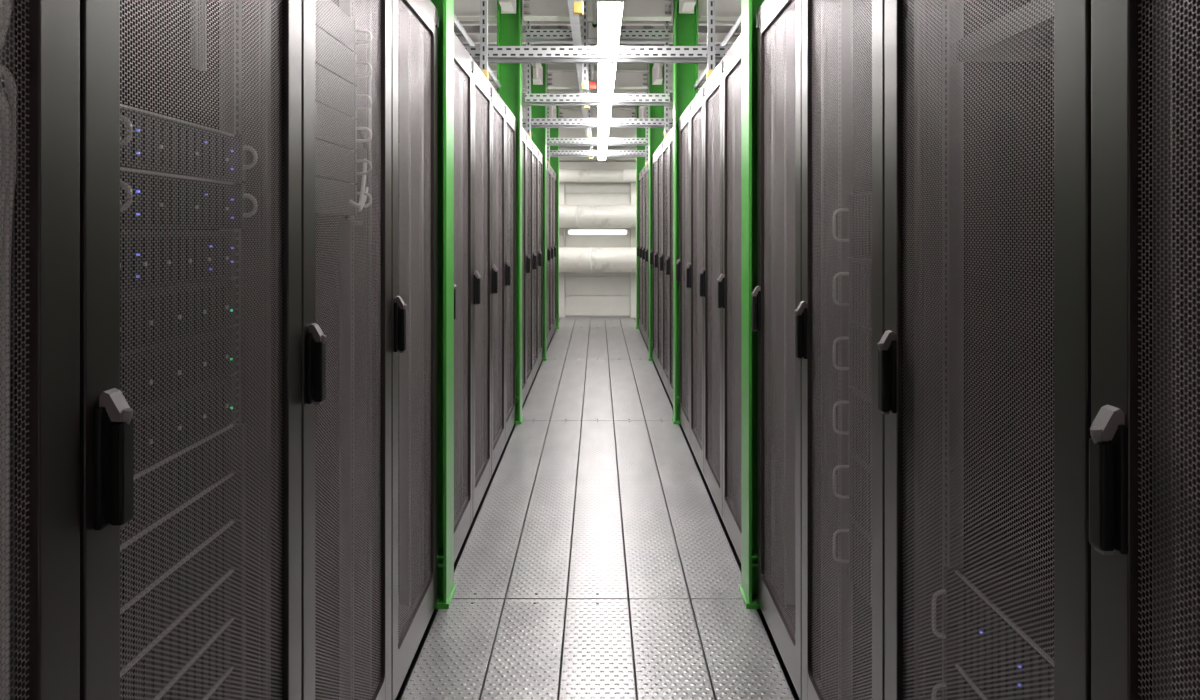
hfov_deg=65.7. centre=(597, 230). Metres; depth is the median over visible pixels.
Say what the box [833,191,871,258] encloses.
server
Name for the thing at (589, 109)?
hanger
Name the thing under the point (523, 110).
roof beam
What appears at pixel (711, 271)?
tall cabinet
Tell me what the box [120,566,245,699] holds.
server
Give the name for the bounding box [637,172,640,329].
tall cabinet
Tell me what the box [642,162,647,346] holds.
tall cabinet
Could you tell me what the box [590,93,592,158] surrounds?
hanger
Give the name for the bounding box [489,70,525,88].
roof beam
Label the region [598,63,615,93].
lamp
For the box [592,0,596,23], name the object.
conduit
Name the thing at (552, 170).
tall cabinet
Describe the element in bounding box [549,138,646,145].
strut
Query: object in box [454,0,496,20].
roof beam
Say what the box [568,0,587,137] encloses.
trunking
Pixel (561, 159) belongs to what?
air duct
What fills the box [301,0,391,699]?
tall cabinet
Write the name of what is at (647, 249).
tall cabinet
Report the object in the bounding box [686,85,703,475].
tall cabinet
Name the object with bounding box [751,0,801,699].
tall cabinet
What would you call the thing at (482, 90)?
tall cabinet
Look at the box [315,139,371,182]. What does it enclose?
server
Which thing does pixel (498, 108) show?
tall cabinet
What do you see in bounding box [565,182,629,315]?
wall panel
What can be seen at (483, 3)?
hanger
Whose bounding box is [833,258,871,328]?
server
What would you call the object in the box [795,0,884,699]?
tall cabinet
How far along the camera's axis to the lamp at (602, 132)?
10.01 m
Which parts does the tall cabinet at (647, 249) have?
handle, door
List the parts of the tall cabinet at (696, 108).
handle, perforated panel, corner post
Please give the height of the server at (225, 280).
0.085 m
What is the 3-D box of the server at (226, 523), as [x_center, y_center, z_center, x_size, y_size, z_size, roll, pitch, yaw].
[-0.964,0.576,1.488,0.620,0.086,0.482,0,0,0]
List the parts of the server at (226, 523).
trim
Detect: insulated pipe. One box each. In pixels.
[559,169,635,181]
[559,205,635,227]
[559,247,635,272]
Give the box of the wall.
[523,128,671,320]
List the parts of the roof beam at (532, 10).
plate, plate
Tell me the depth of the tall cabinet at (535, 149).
9.30 m
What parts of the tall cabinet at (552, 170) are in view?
perforated panel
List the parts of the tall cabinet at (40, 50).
corner post, perforated panel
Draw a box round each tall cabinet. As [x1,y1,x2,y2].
[0,0,79,699]
[80,0,300,699]
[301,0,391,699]
[392,0,438,699]
[454,33,473,562]
[473,60,491,518]
[491,85,505,476]
[505,104,516,443]
[522,127,526,404]
[526,133,532,395]
[533,142,538,379]
[538,149,542,367]
[547,162,547,346]
[548,163,550,344]
[551,167,553,337]
[554,171,556,330]
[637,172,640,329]
[639,168,643,336]
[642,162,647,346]
[645,161,648,348]
[650,150,656,366]
[654,141,662,380]
[659,133,668,394]
[666,128,672,404]
[675,104,689,443]
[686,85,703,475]
[699,60,721,517]
[717,34,740,561]
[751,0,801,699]
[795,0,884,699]
[877,0,1090,699]
[1089,0,1199,699]
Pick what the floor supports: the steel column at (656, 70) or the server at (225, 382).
the steel column at (656, 70)
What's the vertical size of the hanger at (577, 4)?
1.158 m
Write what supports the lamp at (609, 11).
hanging from the ceiling
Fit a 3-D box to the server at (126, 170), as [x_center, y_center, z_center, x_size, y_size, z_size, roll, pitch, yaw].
[-0.951,-0.047,1.488,0.646,0.086,0.482,0,0,0]
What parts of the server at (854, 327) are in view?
grab handle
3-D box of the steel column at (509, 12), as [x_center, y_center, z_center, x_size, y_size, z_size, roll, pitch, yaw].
[-0.649,-0.289,6.782,0.181,3.419,0.484,0,0,0]
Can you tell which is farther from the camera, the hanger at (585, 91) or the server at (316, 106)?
the hanger at (585, 91)
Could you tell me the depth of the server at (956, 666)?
1.76 m
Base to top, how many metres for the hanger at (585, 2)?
1.158 m
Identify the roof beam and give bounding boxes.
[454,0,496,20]
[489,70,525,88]
[522,0,672,22]
[522,109,525,117]
[547,63,647,89]
[559,106,635,117]
[669,70,706,88]
[669,109,672,117]
[698,0,740,20]
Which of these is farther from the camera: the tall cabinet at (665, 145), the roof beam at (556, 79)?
the roof beam at (556, 79)
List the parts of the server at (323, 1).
grab handle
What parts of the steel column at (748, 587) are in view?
plate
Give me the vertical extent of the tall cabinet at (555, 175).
2.250 m
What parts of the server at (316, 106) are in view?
grab handle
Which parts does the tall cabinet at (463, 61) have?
handle, corner post, perforated panel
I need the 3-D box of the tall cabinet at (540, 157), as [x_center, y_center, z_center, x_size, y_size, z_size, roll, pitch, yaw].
[-1.123,0.295,9.780,1.114,2.250,0.781,0,0,0]
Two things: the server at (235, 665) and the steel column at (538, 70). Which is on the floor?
the steel column at (538, 70)
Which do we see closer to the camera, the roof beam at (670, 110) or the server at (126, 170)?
the server at (126, 170)
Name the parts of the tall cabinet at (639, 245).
door, perforated panel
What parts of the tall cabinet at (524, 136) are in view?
perforated panel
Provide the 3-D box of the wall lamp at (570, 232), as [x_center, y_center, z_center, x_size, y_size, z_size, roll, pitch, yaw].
[0.000,0.020,15.205,1.000,0.110,0.084,0,0,0]
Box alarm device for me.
[589,63,595,87]
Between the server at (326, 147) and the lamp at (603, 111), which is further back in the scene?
the lamp at (603, 111)
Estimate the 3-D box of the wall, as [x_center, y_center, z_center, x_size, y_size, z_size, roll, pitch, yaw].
[0.000,-0.360,15.320,8.400,3.680,0.100,0,0,0]
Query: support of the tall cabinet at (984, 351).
on the floor
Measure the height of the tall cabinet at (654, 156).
2.250 m
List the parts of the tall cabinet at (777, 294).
handle, corner post, perforated panel, mounting rail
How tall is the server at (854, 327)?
0.174 m
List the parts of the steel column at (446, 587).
plate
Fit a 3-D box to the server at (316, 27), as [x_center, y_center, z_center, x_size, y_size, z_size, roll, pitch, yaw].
[-0.937,-0.440,2.304,0.646,0.085,0.482,0,0,0]
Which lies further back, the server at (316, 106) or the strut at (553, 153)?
the strut at (553, 153)
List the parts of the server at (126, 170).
grab handle, trim, grab handle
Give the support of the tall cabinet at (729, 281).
on the floor
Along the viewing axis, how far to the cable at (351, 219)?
2.56 m
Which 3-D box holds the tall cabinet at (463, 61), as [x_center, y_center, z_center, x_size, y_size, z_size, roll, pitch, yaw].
[-1.123,0.295,4.085,1.114,2.250,0.781,0,0,0]
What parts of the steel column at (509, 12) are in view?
plate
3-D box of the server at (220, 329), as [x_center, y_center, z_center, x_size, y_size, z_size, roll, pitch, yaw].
[-0.970,0.220,1.488,0.608,0.085,0.482,0,0,0]
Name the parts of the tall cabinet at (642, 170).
door, perforated panel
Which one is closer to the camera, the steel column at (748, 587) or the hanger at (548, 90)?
the steel column at (748, 587)
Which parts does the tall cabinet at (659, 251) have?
handle, door, perforated panel, corner post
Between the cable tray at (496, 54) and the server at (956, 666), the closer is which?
the server at (956, 666)
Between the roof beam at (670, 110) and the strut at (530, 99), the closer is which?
the strut at (530, 99)
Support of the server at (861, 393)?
in the tall cabinet at (843, 41)
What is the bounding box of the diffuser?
[598,146,606,149]
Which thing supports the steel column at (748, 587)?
on the floor
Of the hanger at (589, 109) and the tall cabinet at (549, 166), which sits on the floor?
the tall cabinet at (549, 166)
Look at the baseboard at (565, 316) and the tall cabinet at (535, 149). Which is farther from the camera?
the baseboard at (565, 316)
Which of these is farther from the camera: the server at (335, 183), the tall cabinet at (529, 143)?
the tall cabinet at (529, 143)
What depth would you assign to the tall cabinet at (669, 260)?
7.73 m
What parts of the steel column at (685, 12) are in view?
plate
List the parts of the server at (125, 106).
grab handle, trim, grab handle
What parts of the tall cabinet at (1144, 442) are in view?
handle, door, perforated panel, corner post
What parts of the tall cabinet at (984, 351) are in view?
handle, corner post, mounting rail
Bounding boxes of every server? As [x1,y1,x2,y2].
[120,104,257,180]
[120,167,257,228]
[120,231,235,290]
[120,279,235,353]
[120,327,235,410]
[120,423,245,542]
[120,471,245,604]
[120,519,245,668]
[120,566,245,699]
[131,375,235,472]
[152,614,245,699]
[202,662,245,699]
[315,139,371,182]
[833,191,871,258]
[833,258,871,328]
[833,322,871,398]
[833,386,871,467]
[833,450,871,536]
[833,514,871,607]
[932,567,1053,699]
[932,660,987,699]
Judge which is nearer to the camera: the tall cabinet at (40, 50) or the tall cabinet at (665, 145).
the tall cabinet at (40, 50)
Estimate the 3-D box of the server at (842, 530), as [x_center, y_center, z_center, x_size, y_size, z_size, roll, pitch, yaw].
[0.975,0.874,2.347,0.646,0.174,0.482,0,0,0]
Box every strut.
[522,118,672,127]
[525,29,669,41]
[525,94,669,105]
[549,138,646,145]
[550,150,644,156]
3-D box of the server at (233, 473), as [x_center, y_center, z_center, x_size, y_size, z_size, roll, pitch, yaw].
[-0.964,0.487,1.488,0.620,0.086,0.482,0,0,0]
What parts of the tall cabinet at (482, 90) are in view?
handle, corner post, perforated panel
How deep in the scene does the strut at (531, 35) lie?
7.06 m
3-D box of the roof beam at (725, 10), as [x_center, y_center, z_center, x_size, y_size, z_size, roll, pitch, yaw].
[2.475,-1.675,6.930,3.450,0.190,0.140,0,0,0]
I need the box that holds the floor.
[395,318,799,699]
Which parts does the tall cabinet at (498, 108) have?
handle, corner post, perforated panel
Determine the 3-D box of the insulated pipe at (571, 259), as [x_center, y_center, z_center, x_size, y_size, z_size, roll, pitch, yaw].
[0.000,0.465,15.007,7.800,0.406,0.519,0,0,0]
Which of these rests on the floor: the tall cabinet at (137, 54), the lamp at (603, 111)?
the tall cabinet at (137, 54)
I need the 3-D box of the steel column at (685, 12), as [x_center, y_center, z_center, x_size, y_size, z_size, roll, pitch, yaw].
[0.649,-0.289,6.782,0.181,3.419,0.484,0,0,0]
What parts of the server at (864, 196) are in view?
grab handle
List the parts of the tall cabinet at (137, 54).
handle, mounting rail, corner post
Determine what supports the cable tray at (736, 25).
attached to the steel column at (656, 70)
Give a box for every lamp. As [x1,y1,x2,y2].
[567,229,627,235]
[598,0,623,45]
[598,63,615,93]
[598,106,611,117]
[598,128,608,136]
[598,137,607,149]
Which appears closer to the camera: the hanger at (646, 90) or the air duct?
the hanger at (646, 90)
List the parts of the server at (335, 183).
grab handle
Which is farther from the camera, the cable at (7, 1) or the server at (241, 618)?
the server at (241, 618)
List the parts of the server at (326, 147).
grab handle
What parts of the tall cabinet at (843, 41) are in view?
handle, corner post, perforated panel, mounting rail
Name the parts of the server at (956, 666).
grab handle, trim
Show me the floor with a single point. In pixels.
(597, 558)
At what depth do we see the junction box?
6.69 m
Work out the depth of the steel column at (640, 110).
13.61 m
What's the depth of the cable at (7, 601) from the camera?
0.99 m
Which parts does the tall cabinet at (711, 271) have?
handle, perforated panel, corner post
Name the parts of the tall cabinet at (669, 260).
handle, door, perforated panel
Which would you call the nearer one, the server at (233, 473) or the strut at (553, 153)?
the server at (233, 473)
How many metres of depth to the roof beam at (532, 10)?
6.92 m
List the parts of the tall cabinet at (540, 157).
handle, perforated panel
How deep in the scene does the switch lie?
1.60 m
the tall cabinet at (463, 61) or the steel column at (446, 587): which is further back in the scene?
the tall cabinet at (463, 61)
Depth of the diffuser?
11.93 m
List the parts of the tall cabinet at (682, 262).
handle, perforated panel, corner post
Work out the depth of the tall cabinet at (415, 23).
3.38 m
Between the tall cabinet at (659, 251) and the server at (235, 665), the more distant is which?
the tall cabinet at (659, 251)
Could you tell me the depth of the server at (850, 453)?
2.47 m
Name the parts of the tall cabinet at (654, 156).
handle, perforated panel, corner post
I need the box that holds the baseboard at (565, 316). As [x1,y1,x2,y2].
[565,316,629,317]
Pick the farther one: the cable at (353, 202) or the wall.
the wall
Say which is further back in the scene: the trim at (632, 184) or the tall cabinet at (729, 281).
the trim at (632, 184)
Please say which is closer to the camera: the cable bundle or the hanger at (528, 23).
the cable bundle
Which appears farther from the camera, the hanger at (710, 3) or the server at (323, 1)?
the hanger at (710, 3)
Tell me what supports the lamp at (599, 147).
hanging from the ceiling
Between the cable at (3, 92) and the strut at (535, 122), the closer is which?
the cable at (3, 92)
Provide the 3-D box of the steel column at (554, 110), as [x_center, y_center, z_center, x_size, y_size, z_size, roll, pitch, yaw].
[-0.649,-0.289,13.462,0.181,3.419,0.484,0,0,0]
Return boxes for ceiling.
[454,19,740,108]
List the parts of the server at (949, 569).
grab handle, trim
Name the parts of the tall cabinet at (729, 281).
handle, perforated panel, corner post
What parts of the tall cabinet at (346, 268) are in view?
handle, mounting rail, corner post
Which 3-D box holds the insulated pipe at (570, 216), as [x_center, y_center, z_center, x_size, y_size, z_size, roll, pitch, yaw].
[0.000,-0.235,15.014,7.800,0.376,0.504,0,0,0]
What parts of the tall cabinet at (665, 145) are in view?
handle, door, perforated panel, corner post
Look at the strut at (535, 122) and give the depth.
8.57 m
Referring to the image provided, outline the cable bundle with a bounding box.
[190,0,206,70]
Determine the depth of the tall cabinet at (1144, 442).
1.05 m
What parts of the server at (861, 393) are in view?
grab handle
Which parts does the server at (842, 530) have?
grab handle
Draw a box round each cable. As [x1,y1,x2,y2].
[0,0,12,48]
[0,65,16,699]
[0,86,10,374]
[344,124,367,226]
[349,159,366,207]
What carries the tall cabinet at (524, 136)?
on the floor
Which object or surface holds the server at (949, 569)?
in the tall cabinet at (984, 351)
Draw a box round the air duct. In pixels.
[559,147,635,161]
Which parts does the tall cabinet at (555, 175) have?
perforated panel, door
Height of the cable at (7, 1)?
0.568 m
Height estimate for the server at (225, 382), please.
0.085 m
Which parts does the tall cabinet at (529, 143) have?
corner post, handle, perforated panel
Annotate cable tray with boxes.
[454,14,532,135]
[464,46,730,62]
[662,15,740,135]
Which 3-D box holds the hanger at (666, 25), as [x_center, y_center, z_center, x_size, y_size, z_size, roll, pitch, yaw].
[0.635,-1.419,8.537,0.046,1.158,0.046,0,0,0]
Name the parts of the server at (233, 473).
trim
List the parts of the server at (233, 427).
trim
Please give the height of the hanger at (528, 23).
1.158 m
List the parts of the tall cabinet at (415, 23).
handle, mounting rail, perforated panel, corner post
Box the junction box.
[587,22,597,41]
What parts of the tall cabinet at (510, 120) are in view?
handle, corner post, perforated panel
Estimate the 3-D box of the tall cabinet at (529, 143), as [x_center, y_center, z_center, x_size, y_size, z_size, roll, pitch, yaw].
[-1.123,0.295,8.210,1.114,2.250,0.781,0,0,0]
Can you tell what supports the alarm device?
attached to the lamp at (606, 71)
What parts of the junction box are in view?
lid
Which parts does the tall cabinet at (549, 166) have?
perforated panel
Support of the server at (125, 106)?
in the tall cabinet at (137, 54)
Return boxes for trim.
[559,182,564,317]
[630,182,635,317]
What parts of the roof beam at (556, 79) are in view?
plate, plate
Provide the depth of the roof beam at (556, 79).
10.27 m
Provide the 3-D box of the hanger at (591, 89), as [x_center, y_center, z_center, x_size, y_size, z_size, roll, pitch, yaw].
[-0.092,-1.614,11.317,0.046,1.158,0.046,0,0,0]
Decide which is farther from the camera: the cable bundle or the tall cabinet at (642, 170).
the tall cabinet at (642, 170)
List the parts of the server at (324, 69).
grab handle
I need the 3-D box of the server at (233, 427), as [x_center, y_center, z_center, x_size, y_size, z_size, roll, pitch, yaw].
[-0.964,0.398,1.488,0.620,0.086,0.482,0,0,0]
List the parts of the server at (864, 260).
grab handle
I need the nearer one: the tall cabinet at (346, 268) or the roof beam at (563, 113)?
the tall cabinet at (346, 268)
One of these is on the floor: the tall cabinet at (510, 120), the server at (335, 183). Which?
the tall cabinet at (510, 120)
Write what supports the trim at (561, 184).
attached to the wall
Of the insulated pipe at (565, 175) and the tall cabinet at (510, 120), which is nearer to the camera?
the tall cabinet at (510, 120)
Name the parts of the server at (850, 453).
grab handle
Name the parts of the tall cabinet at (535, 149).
corner post, perforated panel, handle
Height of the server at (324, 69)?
0.085 m
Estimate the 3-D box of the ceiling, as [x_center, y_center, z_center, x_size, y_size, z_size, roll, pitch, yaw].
[0.000,-2.050,6.235,8.400,0.300,18.470,0,0,0]
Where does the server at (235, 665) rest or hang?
in the tall cabinet at (137, 54)
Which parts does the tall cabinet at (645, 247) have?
handle, door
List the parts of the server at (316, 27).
grab handle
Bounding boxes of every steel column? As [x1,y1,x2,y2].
[431,0,455,608]
[497,0,523,423]
[531,63,546,360]
[550,106,559,328]
[636,106,644,328]
[648,63,663,360]
[672,0,697,423]
[739,0,763,608]
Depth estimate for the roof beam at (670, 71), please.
10.27 m
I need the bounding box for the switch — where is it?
[953,0,1053,62]
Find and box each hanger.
[480,0,488,79]
[526,21,530,137]
[547,89,549,164]
[573,0,582,14]
[582,0,587,89]
[584,21,588,108]
[587,44,590,136]
[588,89,591,137]
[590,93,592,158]
[645,75,648,164]
[664,21,668,138]
[707,0,714,78]
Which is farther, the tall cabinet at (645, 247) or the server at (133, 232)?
the tall cabinet at (645, 247)
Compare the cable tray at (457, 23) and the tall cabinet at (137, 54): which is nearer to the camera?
the tall cabinet at (137, 54)
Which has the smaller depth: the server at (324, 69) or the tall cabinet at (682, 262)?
the server at (324, 69)
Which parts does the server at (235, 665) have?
trim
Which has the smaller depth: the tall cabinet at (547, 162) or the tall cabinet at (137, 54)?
the tall cabinet at (137, 54)
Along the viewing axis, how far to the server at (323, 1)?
2.36 m

